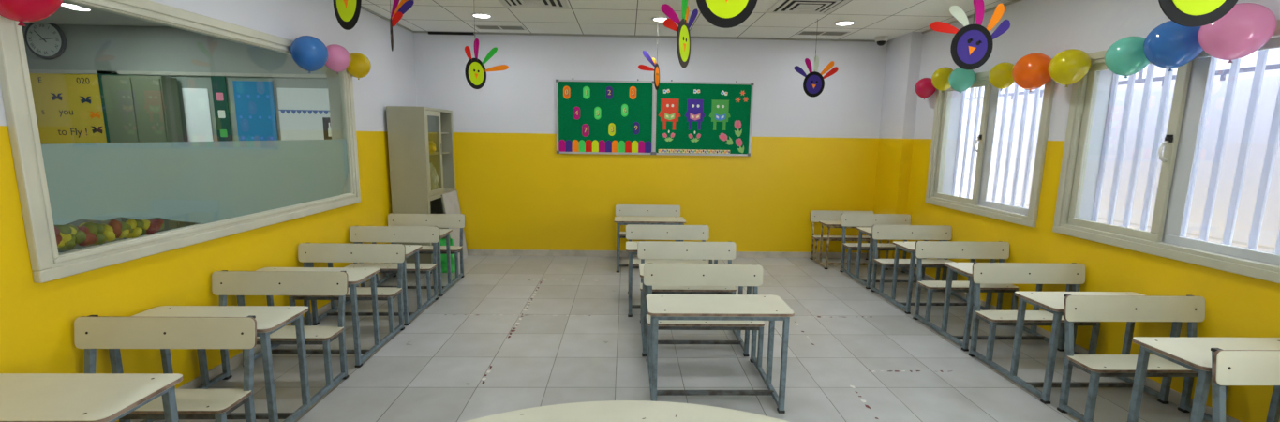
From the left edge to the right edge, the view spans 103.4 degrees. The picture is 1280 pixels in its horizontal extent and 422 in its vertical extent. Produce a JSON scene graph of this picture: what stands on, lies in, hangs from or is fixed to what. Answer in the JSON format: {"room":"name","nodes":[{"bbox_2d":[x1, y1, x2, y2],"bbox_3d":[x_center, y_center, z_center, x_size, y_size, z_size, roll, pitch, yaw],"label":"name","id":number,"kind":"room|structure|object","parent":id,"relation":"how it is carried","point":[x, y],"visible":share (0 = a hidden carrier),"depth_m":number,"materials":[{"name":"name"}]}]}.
{"room":"classroom","nodes":[
{"label":"classroom","id":0,"kind":"room"},
{"bbox_2d":[0,0,416,421],"bbox_3d":[-2.605,-0.129,1.807,0.150,2.644,8.947,1,9,-2],"label":"wall","id":1,"kind":"structure","parent":0,"point":[37,320],"depth_m":2.98,"materials":[{"name":"paint"}]},
{"bbox_2d":[0,0,360,282],"bbox_3d":[-2.625,-0.531,3.296,0.185,1.296,2.580,1,9,-2],"label":"window","id":2,"kind":"structure","parent":1,"relation":"in","point":[230,187],"depth_m":2.71,"materials":[{"name":"white metal"}]},
{"bbox_2d":[0,0,63,26],"bbox_3d":[-2.371,-0.849,1.919,0.250,0.279,0.250,1,9,-2],"label":"balloon","id":3,"kind":"object","parent":2,"relation":"attached to","point":[22,11],"visible":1,"depth_m":1.91,"materials":[{"name":"red rubber"}]},
{"bbox_2d":[53,218,164,250],"bbox_3d":[-2.626,0.092,2.488,0.092,0.140,0.604,1,9,-2],"label":"balls","id":4,"kind":"object","parent":2,"relation":"on","point":[86,233],"visible":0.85,"depth_m":2.43,"materials":[{"name":"multicoloured plastic"}]},
{"bbox_2d":[290,35,328,73],"bbox_3d":[-2.423,-1.147,3.709,0.235,0.264,0.236,4,9,22],"label":"balloon","id":5,"kind":"object","parent":2,"relation":"attached to","point":[310,53],"visible":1,"depth_m":3.63,"materials":[{"name":"blue rubber"}]},
{"bbox_2d":[325,44,350,74],"bbox_3d":[-2.473,-1.237,4.119,0.204,0.230,0.204,1,9,-2],"label":"balloon","id":6,"kind":"object","parent":2,"relation":"attached to","point":[338,60],"visible":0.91,"depth_m":4.06,"materials":[{"name":"pink rubber"}]},
{"bbox_2d":[345,52,371,79],"bbox_3d":[-2.482,-1.273,4.447,0.204,0.230,0.204,1,9,-2],"label":"balloon","id":7,"kind":"object","parent":2,"relation":"attached to","point":[360,66],"visible":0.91,"depth_m":4.39,"materials":[{"name":"yellow rubber"}]},
{"bbox_2d":[118,272,391,421],"bbox_3d":[-2.539,1.158,1.896,0.012,0.075,8.735,1,9,-2],"label":"baseboard","id":8,"kind":"structure","parent":1,"relation":"attached to","point":[237,360],"depth_m":3.19,"materials":[{"name":"stone"}]},
{"bbox_2d":[360,0,1021,42],"bbox_3d":[0.332,-1.383,1.594,5.685,0.018,8.747,1,9,-2],"label":"trim","id":9,"kind":"structure","parent":1,"relation":"attached to","point":[1013,1],"depth_m":5.88,"materials":[{"name":"grey paint"}]},
{"bbox_2d":[21,23,887,252],"bbox_3d":[-2.961,-0.783,6.120,12.405,2.644,0.207,1,9,-2],"label":"wall","id":10,"kind":"structure","parent":0,"point":[513,187],"depth_m":6.07,"materials":[{"name":"paint"}]},
{"bbox_2d":[24,23,66,59],"bbox_3d":[-6.722,-1.937,5.713,0.430,0.430,0.039,1,9,-2],"label":"wall clock","id":11,"kind":"object","parent":10,"relation":"attached to","point":[44,40],"visible":0.94,"depth_m":5.70,"materials":[{"name":"grey plastic"}]},
{"bbox_2d":[29,73,106,143],"bbox_3d":[-6.619,-1.176,5.847,0.770,0.800,0.006,1,9,-2],"label":"poster","id":12,"kind":"object","parent":10,"relation":"attached to","point":[67,107],"visible":0.98,"depth_m":5.84,"materials":[{"name":"yellow paper"}]},
{"bbox_2d":[96,70,118,143],"bbox_3d":[-6.103,-1.190,5.850,0.220,0.840,0.022,1,9,-2],"label":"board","id":13,"kind":"object","parent":10,"relation":"attached to","point":[99,76],"visible":0.17,"depth_m":5.83,"materials":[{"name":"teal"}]},
{"bbox_2d":[29,69,327,77],"bbox_3d":[-5.963,-1.585,5.800,6.330,0.040,0.029,1,9,-2],"label":"trim","id":14,"kind":"structure","parent":10,"relation":"attached to","point":[169,73],"depth_m":5.81,"materials":[{"name":"beige paint"}]},
{"bbox_2d":[181,88,213,141],"bbox_3d":[-5.161,-1.043,5.907,0.290,0.760,0.003,1,9,-2],"label":"window","id":15,"kind":"structure","parent":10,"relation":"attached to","point":[196,100],"depth_m":5.89,"materials":[{"name":"white"}]},
{"bbox_2d":[210,75,232,141],"bbox_3d":[-4.875,-1.134,5.895,0.160,0.850,0.014,1,9,-2],"label":"strip","id":16,"kind":"object","parent":10,"relation":"attached to","point":[218,82],"visible":0.84,"depth_m":5.88,"materials":[{"name":"teal paper"}]},
{"bbox_2d":[232,80,277,140],"bbox_3d":[-4.480,-1.103,5.894,0.450,0.800,0.006,1,9,-2],"label":"poster","id":17,"kind":"object","parent":10,"relation":"attached to","point":[254,101],"visible":0.91,"depth_m":5.88,"materials":[{"name":"blue paper"}]},
{"bbox_2d":[276,88,331,140],"bbox_3d":[-3.696,-1.012,5.938,1.040,0.830,0.028,1,9,-2],"label":"board","id":18,"kind":"object","parent":10,"relation":"attached to","point":[304,112],"visible":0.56,"depth_m":5.91,"materials":[{"name":"white"}]},
{"bbox_2d":[428,31,474,35],"bbox_3d":[-2.183,-2.050,5.838,0.520,0.026,0.025,1,9,-2],"label":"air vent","id":19,"kind":"structure","parent":10,"relation":"attached to","point":[429,33],"depth_m":5.83,"materials":[{"name":"black metal"}]},
{"bbox_2d":[555,77,654,154],"bbox_3d":[-0.413,-1.121,6.022,1.164,0.887,0.033,1,9,-2],"label":"notice board","id":20,"kind":"object","parent":10,"relation":"attached to","point":[594,116],"visible":1,"depth_m":6.02,"materials":[{"name":"green fabric"}]},
{"bbox_2d":[467,249,866,258],"bbox_3d":[0.119,0.533,6.296,5.558,0.075,0.012,1,9,-2],"label":"baseboard","id":21,"kind":"structure","parent":10,"relation":"attached to","point":[482,252],"depth_m":6.27,"materials":[{"name":"stone"}]},
{"bbox_2d":[653,79,754,156],"bbox_3d":[0.757,-1.109,6.054,1.177,0.887,0.033,1,9,-2],"label":"notice board","id":22,"kind":"object","parent":10,"relation":"attached to","point":[692,118],"visible":0.95,"depth_m":6.05,"materials":[{"name":"green fabric"}]},
{"bbox_2d":[22,0,1012,40],"bbox_3d":[-2.875,-1.484,1.495,12.605,0.120,9.147,1,9,-2],"label":"ceiling","id":23,"kind":"structure","parent":0,"point":[893,19],"depth_m":5.06,"materials":[{"name":"tile"}]},
{"bbox_2d":[61,1,82,7],"bbox_3d":[-5.415,-1.946,4.774,0.204,0.012,0.204,1,9,-2],"label":"recessed light","id":24,"kind":"object","parent":23,"relation":"in","point":[69,5],"visible":0.65,"depth_m":4.78,"materials":[{"name":"white plastic"}]},
{"bbox_2d":[332,0,361,29],"bbox_3d":[-1.313,-1.158,2.223,0.413,0.695,0.072,3,9,17],"label":"bird","id":25,"kind":"object","parent":23,"relation":"hanging from","point":[347,12],"visible":1,"depth_m":2.26},
{"bbox_2d":[389,0,414,51],"bbox_3d":[-2.048,-1.598,4.231,0.311,0.499,0.135,5,10,26],"label":"bird","id":26,"kind":"object","parent":23,"relation":"hanging from","point":[398,9],"visible":1,"depth_m":4.19},
{"bbox_2d":[470,13,492,18],"bbox_3d":[-1.560,-1.923,4.980,0.204,0.012,0.204,1,9,-2],"label":"recessed light","id":27,"kind":"object","parent":23,"relation":"in","point":[477,15],"visible":1,"depth_m":4.96,"materials":[{"name":"white plastic"}]},
{"bbox_2d":[464,0,508,89],"bbox_3d":[-1.378,-1.467,4.495,0.393,0.762,0.107,-5,10,-34],"label":"bird","id":28,"kind":"object","parent":23,"relation":"hanging from","point":[475,71],"visible":1,"depth_m":4.48},
{"bbox_2d":[472,24,526,29],"bbox_3d":[-1.534,-2.010,5.544,0.542,0.005,0.220,1,9,-2],"label":"ceiling vent","id":29,"kind":"object","parent":23,"relation":"in","point":[485,27],"visible":0.98,"depth_m":5.54,"materials":[{"name":"white metal"}]},
{"bbox_2d":[498,0,569,9],"bbox_3d":[-0.933,-1.812,4.356,0.590,0.025,0.590,1,9,-2],"label":"ceiling vent","id":30,"kind":"object","parent":23,"relation":"in","point":[519,4],"visible":1,"depth_m":4.48,"materials":[{"name":"grey metal"}]},
{"bbox_2d":[638,42,659,89],"bbox_3d":[0.139,-1.589,5.175,0.301,0.680,0.137,-6,11,-39],"label":"bird","id":31,"kind":"object","parent":23,"relation":"hanging from","point":[656,69],"visible":1,"depth_m":5.15},
{"bbox_2d":[651,16,669,21],"bbox_3d":[0.214,-1.905,5.029,0.204,0.012,0.204,1,9,-2],"label":"recessed light","id":32,"kind":"object","parent":23,"relation":"in","point":[655,19],"visible":0.66,"depth_m":5.01,"materials":[{"name":"white plastic"}]},
{"bbox_2d":[660,0,698,68],"bbox_3d":[0.225,-1.202,2.872,0.113,0.758,0.252,7,10,35],"label":"bird","id":33,"kind":"object","parent":23,"relation":"hanging from","point":[683,36],"visible":1,"depth_m":2.85},
{"bbox_2d":[696,0,757,28],"bbox_3d":[0.332,-1.062,1.881,0.430,0.736,0.031,1,9,-2],"label":"bird","id":34,"kind":"object","parent":23,"relation":"hanging from","point":[720,13],"visible":1,"depth_m":1.91},
{"bbox_2d":[764,0,850,14],"bbox_3d":[1.466,-1.788,4.422,0.590,0.025,0.590,1,9,-2],"label":"ceiling vent","id":35,"kind":"object","parent":23,"relation":"in","point":[786,7],"visible":1,"depth_m":4.43,"materials":[{"name":"grey metal"}]},
{"bbox_2d":[794,18,838,97],"bbox_3d":[1.751,-1.504,4.988,0.447,0.748,0.034,0,9,-3],"label":"bird","id":36,"kind":"object","parent":23,"relation":"hanging from","point":[813,83],"visible":1,"depth_m":5.00},
{"bbox_2d":[795,30,850,35],"bbox_3d":[2.026,-1.968,5.604,0.542,0.005,0.220,1,9,-2],"label":"ceiling vent","id":37,"kind":"object","parent":23,"relation":"in","point":[805,33],"visible":1,"depth_m":5.60,"materials":[{"name":"white metal"}]},
{"bbox_2d":[833,20,855,25],"bbox_3d":[2.059,-1.887,5.081,0.204,0.012,0.204,1,9,-2],"label":"recessed light","id":38,"kind":"object","parent":23,"relation":"in","point":[840,22],"visible":1,"depth_m":5.06,"materials":[{"name":"white plastic"}]},
{"bbox_2d":[874,35,888,45],"bbox_3d":[2.760,-1.938,5.779,0.144,0.098,0.144,1,9,-2],"label":"dome camera","id":39,"kind":"object","parent":23,"relation":"attached to","point":[881,40],"visible":1,"depth_m":5.74,"materials":[{"name":"white plastic"}]},
{"bbox_2d":[929,0,1010,69],"bbox_3d":[1.765,-1.141,2.665,0.433,0.773,0.032,1,9,-2],"label":"bird","id":40,"kind":"object","parent":23,"relation":"hanging from","point":[972,45],"visible":1,"depth_m":2.69},
{"bbox_2d":[1158,0,1237,27],"bbox_3d":[1.686,-0.951,1.476,0.450,0.797,0.033,1,9,1],"label":"bird","id":41,"kind":"object","parent":23,"relation":"hanging from","point":[1192,13],"visible":1,"depth_m":1.52},
{"bbox_2d":[153,254,1209,421],"bbox_3d":[0.319,1.297,1.998,6.135,0.150,9.147,1,9,-2],"label":"floor","id":42,"kind":"structure","parent":0,"point":[432,369],"depth_m":3.43,"materials":[{"name":"tile"}]},
{"bbox_2d":[0,314,256,421],"bbox_3d":[-2.125,0.851,1.998,0.788,0.662,0.729,1,9,-2],"label":"school desk","id":43,"kind":"object","parent":42,"relation":"on","point":[89,395],"visible":1,"depth_m":2.13,"materials":[{"name":"blue paint"}]},
{"bbox_2d":[108,269,348,421],"bbox_3d":[-2.147,0.737,2.754,0.788,0.662,0.729,1,9,-2],"label":"school desk","id":44,"kind":"object","parent":42,"relation":"on","point":[272,320],"visible":0.77,"depth_m":2.89,"materials":[{"name":"blue paint"}]},
{"bbox_2d":[236,242,405,367],"bbox_3d":[-2.164,0.620,3.530,0.788,0.662,0.729,1,9,-1],"label":"school desk","id":45,"kind":"object","parent":42,"relation":"on","point":[307,252],"visible":0.73,"depth_m":3.67,"materials":[{"name":"blue paint"}]},
{"bbox_2d":[309,225,439,325],"bbox_3d":[-2.185,0.513,4.242,0.788,0.662,0.729,1,9,-2],"label":"school desk","id":46,"kind":"object","parent":42,"relation":"on","point":[357,233],"visible":0.7,"depth_m":4.48,"materials":[{"name":"blue paint"}]},
{"bbox_2d":[357,213,465,296],"bbox_3d":[-2.203,0.405,4.959,0.788,0.662,0.729,1,9,-2],"label":"school desk","id":47,"kind":"object","parent":42,"relation":"on","point":[440,220],"visible":0.61,"depth_m":5.22,"materials":[{"name":"blue paint"}]},
{"bbox_2d":[386,105,455,273],"bbox_3d":[-2.407,-0.258,5.676,0.378,1.752,0.853,1,9,-2],"label":"tall cabinet","id":48,"kind":"object","parent":42,"relation":"on","point":[409,129],"visible":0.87,"depth_m":5.25,"materials":[{"name":"grey wood"}]},
{"bbox_2d":[428,140,435,153],"bbox_3d":[-2.307,-0.697,5.501,0.172,0.141,0.251,1,9,-2],"label":"plastic bag","id":49,"kind":"object","parent":48,"relation":"on","point":[432,146],"visible":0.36,"depth_m":5.47,"materials":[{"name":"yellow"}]},
{"bbox_2d":[430,162,438,190],"bbox_3d":[-2.313,-0.369,5.570,0.157,0.344,0.208,1,9,-2],"label":"plastic bag","id":50,"kind":"object","parent":48,"relation":"in","point":[434,178],"visible":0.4,"depth_m":5.53,"materials":[{"name":"white"}]},
{"bbox_2d":[428,132,448,133],"bbox_3d":[-2.415,-0.863,5.584,0.310,0.016,0.817,1,9,-2],"label":"shelf","id":51,"kind":"object","parent":48,"relation":"attached to","point":[428,132],"depth_m":5.60,"materials":[{"name":"grey metal"}]},
{"bbox_2d":[429,151,448,155],"bbox_3d":[-2.418,-0.635,5.619,0.310,0.016,0.817,1,9,-2],"label":"shelf","id":52,"kind":"object","parent":48,"relation":"attached to","point":[436,153],"depth_m":5.89,"materials":[{"name":"beige wood"}]},
{"bbox_2d":[436,236,455,272],"bbox_3d":[-2.107,0.438,5.474,0.229,0.445,0.118,1,9,-2],"label":"shopping bag","id":53,"kind":"object","parent":42,"relation":"on","point":[443,257],"visible":0.27,"depth_m":5.44,"materials":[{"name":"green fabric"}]},
{"bbox_2d":[440,190,468,263],"bbox_3d":[-2.156,0.186,5.905,0.132,0.815,0.482,1,9,-2],"label":"leaning board","id":54,"kind":"object","parent":42,"relation":"on","point":[450,200],"visible":0.64,"depth_m":5.89,"materials":[{"name":"white wood"}]},
{"bbox_2d":[481,365,491,384],"bbox_3d":[-0.961,1.026,3.169,0.033,0.001,0.252,1,9,-2],"label":"tape","id":55,"kind":"object","parent":42,"relation":"on","point":[487,371],"visible":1,"depth_m":3.16,"materials":[{"name":"white plastic"}]},
{"bbox_2d":[507,279,543,337],"bbox_3d":[-0.990,0.827,4.490,0.042,0.001,1.518,1,9,-2],"label":"tape","id":56,"kind":"object","parent":42,"relation":"on","point":[543,279],"visible":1,"depth_m":4.18,"materials":[{"name":"white plastic"}]},
{"bbox_2d":[463,400,788,421],"bbox_3d":[-0.020,1.109,0.693,2.200,0.601,2.200,1,9,-2],"label":"round table","id":57,"kind":"object","parent":42,"relation":"on","point":[606,410],"visible":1,"depth_m":1.65,"materials":[{"name":"beige laminate"}]},
{"bbox_2d":[614,204,685,272],"bbox_3d":[0.102,0.299,5.873,0.788,0.662,0.729,1,9,-2],"label":"school desk","id":58,"kind":"object","parent":42,"relation":"on","point":[627,214],"visible":0.7,"depth_m":6.13,"materials":[{"name":"blue paint"}]},
{"bbox_2d":[625,223,717,316],"bbox_3d":[0.265,0.506,4.518,0.788,0.662,0.729,1,9,-2],"label":"school desk","id":59,"kind":"object","parent":42,"relation":"on","point":[641,231],"visible":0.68,"depth_m":4.78,"materials":[{"name":"blue paint"}]},
{"bbox_2d":[637,240,751,356],"bbox_3d":[0.379,0.620,3.771,0.788,0.662,0.729,1,9,-2],"label":"school desk","id":60,"kind":"object","parent":42,"relation":"on","point":[646,249],"visible":0.6,"depth_m":3.96,"materials":[{"name":"blue paint"}]},
{"bbox_2d":[643,263,794,413],"bbox_3d":[0.423,0.727,3.064,0.788,0.662,0.729,1,9,-2],"label":"school desk","id":61,"kind":"object","parent":42,"relation":"on","point":[664,311],"visible":0.95,"depth_m":2.94,"materials":[{"name":"blue paint"}]},
{"bbox_2d":[809,209,890,269],"bbox_3d":[2.495,0.334,6.041,0.788,0.612,0.536,1,9,-2],"label":"school desk","id":62,"kind":"object","parent":42,"relation":"on","point":[829,219],"visible":0.59,"depth_m":6.14,"materials":[{"name":"beige paint"}]},
{"bbox_2d":[849,385,878,418],"bbox_3d":[1.292,1.096,2.916,0.029,0.001,0.378,1,9,2],"label":"tape","id":63,"kind":"object","parent":42,"relation":"on","point":[853,386],"visible":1,"depth_m":2.92,"materials":[{"name":"white"}]},
{"bbox_2d":[839,213,943,288],"bbox_3d":[2.647,0.408,5.393,0.788,0.662,0.729,1,9,-2],"label":"school desk","id":64,"kind":"object","parent":42,"relation":"on","point":[865,222],"visible":0.65,"depth_m":5.64,"materials":[{"name":"blue paint"}]},
{"bbox_2d":[872,370,952,372],"bbox_3d":[1.765,1.045,3.300,0.574,0.001,0.025,1,9,-2],"label":"tape","id":65,"kind":"object","parent":42,"relation":"on","point":[872,370],"visible":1,"depth_m":3.30,"materials":[{"name":"white"}]},
{"bbox_2d":[870,224,996,313],"bbox_3d":[2.671,0.515,4.684,0.788,0.662,0.729,1,9,-2],"label":"school desk","id":66,"kind":"object","parent":42,"relation":"on","point":[944,232],"visible":0.59,"depth_m":4.87,"materials":[{"name":"blue paint"}]},
{"bbox_2d":[912,240,1071,351],"bbox_3d":[2.686,0.628,3.932,0.788,0.662,0.729,1,9,-2],"label":"school desk","id":67,"kind":"object","parent":42,"relation":"on","point":[930,249],"visible":0.68,"depth_m":4.08,"materials":[{"name":"blue paint"}]},
{"bbox_2d":[968,261,1182,403],"bbox_3d":[2.694,0.736,3.222,0.788,0.662,0.729,1,9,-2],"label":"school desk","id":68,"kind":"object","parent":42,"relation":"on","point":[1051,303],"visible":0.7,"depth_m":3.34,"materials":[{"name":"blue paint"}]},
{"bbox_2d":[1056,294,1279,421],"bbox_3d":[2.733,0.843,2.514,0.788,0.662,0.729,1,9,-2],"label":"school desk","id":69,"kind":"object","parent":42,"relation":"on","point":[1189,357],"visible":0.84,"depth_m":2.68,"materials":[{"name":"blue paint"}]},
{"bbox_2d":[1210,347,1279,421],"bbox_3d":[2.752,0.949,1.807,0.788,0.662,0.729,1,9,-2],"label":"school desk","id":70,"kind":"object","parent":42,"relation":"on","point":[1228,366],"visible":1,"depth_m":2.07,"materials":[{"name":"blue paint"}]},
{"bbox_2d":[902,0,1279,421],"bbox_3d":[3.255,-0.056,1.871,0.200,2.644,8.747,1,9,-2],"label":"wall","id":71,"kind":"structure","parent":0,"point":[1236,305],"depth_m":3.54,"materials":[{"name":"paint"}]},
{"bbox_2d":[873,31,922,258],"bbox_3d":[2.985,-0.671,5.932,0.127,2.644,0.522,1,9,-2],"label":"column","id":72,"kind":"structure","parent":71,"relation":"attached to","point":[903,52],"depth_m":5.76,"materials":[{"name":"paint"}]},
{"bbox_2d":[925,70,1055,226],"bbox_3d":[3.193,-0.607,4.568,0.305,1.270,1.435,1,9,-2],"label":"window","id":73,"kind":"structure","parent":71,"relation":"in","point":[949,109],"depth_m":4.60,"materials":[{"name":"grey"}]},
{"bbox_2d":[914,77,936,99],"bbox_3d":[2.963,-1.269,5.248,0.196,0.222,0.196,1,9,-2],"label":"balloon","id":74,"kind":"object","parent":73,"relation":"attached to","point":[924,88],"visible":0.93,"depth_m":5.19,"materials":[{"name":"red rubber"}]},
{"bbox_2d":[931,67,952,91],"bbox_3d":[2.957,-1.277,4.923,0.210,0.237,0.210,1,9,-2],"label":"balloon","id":75,"kind":"object","parent":73,"relation":"attached to","point":[940,77],"visible":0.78,"depth_m":4.86,"materials":[{"name":"yellow rubber"}]},
{"bbox_2d":[948,67,975,93],"bbox_3d":[2.954,-1.202,4.641,0.210,0.237,0.210,1,9,-2],"label":"balloon","id":76,"kind":"object","parent":73,"relation":"attached to","point":[960,80],"visible":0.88,"depth_m":4.57,"materials":[{"name":"teal rubber"}]},
{"bbox_2d":[952,82,1041,208],"bbox_3d":[3.308,-0.606,4.571,0.035,1.240,1.375,1,9,-2],"label":"security grille","id":77,"kind":"object","parent":73,"relation":"attached to","point":[961,98],"depth_m":4.62,"materials":[{"name":"grey metal"}]},
{"bbox_2d":[988,61,1014,90],"bbox_3d":[2.982,-1.103,4.151,0.200,0.226,0.200,1,9,-2],"label":"balloon","id":78,"kind":"object","parent":73,"relation":"attached to","point":[1000,76],"visible":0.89,"depth_m":4.09,"materials":[{"name":"yellow rubber"}]},
{"bbox_2d":[1012,52,1051,91],"bbox_3d":[2.961,-1.043,3.810,0.254,0.283,0.254,1,9,-2],"label":"balloon","id":79,"kind":"object","parent":73,"relation":"attached to","point":[1030,72],"visible":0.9,"depth_m":3.74,"materials":[{"name":"orange rubber"}]},
{"bbox_2d":[900,267,1241,421],"bbox_3d":[3.138,1.252,1.802,0.012,0.075,8.225,1,9,-2],"label":"baseboard","id":80,"kind":"structure","parent":71,"relation":"attached to","point":[1174,396],"depth_m":3.08,"materials":[{"name":"stone"}]},
{"bbox_2d":[1052,19,1279,282],"bbox_3d":[3.235,-0.365,2.966,0.305,1.270,1.435,1,9,-2],"label":"window","id":81,"kind":"structure","parent":71,"relation":"in","point":[1093,99],"depth_m":3.02,"materials":[{"name":"grey"}]},
{"bbox_2d":[1047,48,1090,87],"bbox_3d":[2.974,-0.989,3.505,0.228,0.256,0.228,1,9,-2],"label":"balloon","id":82,"kind":"object","parent":81,"relation":"attached to","point":[1066,67],"visible":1,"depth_m":3.44,"materials":[{"name":"yellow rubber"}]},
{"bbox_2d":[1104,36,1149,78],"bbox_3d":[2.999,-0.942,3.103,0.220,0.247,0.220,1,9,-2],"label":"balloon","id":83,"kind":"object","parent":81,"relation":"attached to","point":[1125,56],"visible":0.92,"depth_m":3.05,"materials":[{"name":"teal rubber"}]},
{"bbox_2d":[1143,20,1203,71],"bbox_3d":[2.982,-0.924,2.822,0.250,0.279,0.250,1,9,-2],"label":"balloon","id":84,"kind":"object","parent":81,"relation":"attached to","point":[1170,45],"visible":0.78,"depth_m":2.76,"materials":[{"name":"blue rubber"}]},
{"bbox_2d":[1091,49,1279,253],"bbox_3d":[3.350,-0.364,2.970,0.035,1.240,1.375,1,9,-2],"label":"security grille","id":85,"kind":"object","parent":81,"relation":"attached to","point":[1113,79],"depth_m":3.01,"materials":[{"name":"grey metal"}]},
{"bbox_2d":[1197,2,1276,62],"bbox_3d":[2.990,-0.891,2.539,0.256,0.285,0.256,1,9,-2],"label":"balloon","id":86,"kind":"object","parent":81,"relation":"attached to","point":[1246,27],"visible":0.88,"depth_m":2.47,"materials":[{"name":"pink rubber"}]},
{"bbox_3d":[-6.014,1.039,3.110,6.470,0.150,6.450,1,9,-2],"label":"floor","id":87,"kind":"structure","parent":0,"visible":0},
{"bbox_2d":[101,74,193,238],"bbox_3d":[-5.650,-0.488,5.830,0.640,2.070,0.235,1,9,-2],"label":"tall cabinet","id":88,"kind":"object","parent":87,"relation":"on","point":[139,109],"visible":0.27,"depth_m":5.65,"materials":[{"name":"grey"}]},
{"label":"outside","id":89,"kind":"structure","parent":0,"visible":0},
{"bbox_2d":[955,47,1279,253],"bbox_3d":[4.214,-0.381,5.112,0.200,2.750,16.000,1,9,-2],"label":"wall","id":90,"kind":"structure","parent":89,"point":[1271,223],"depth_m":3.76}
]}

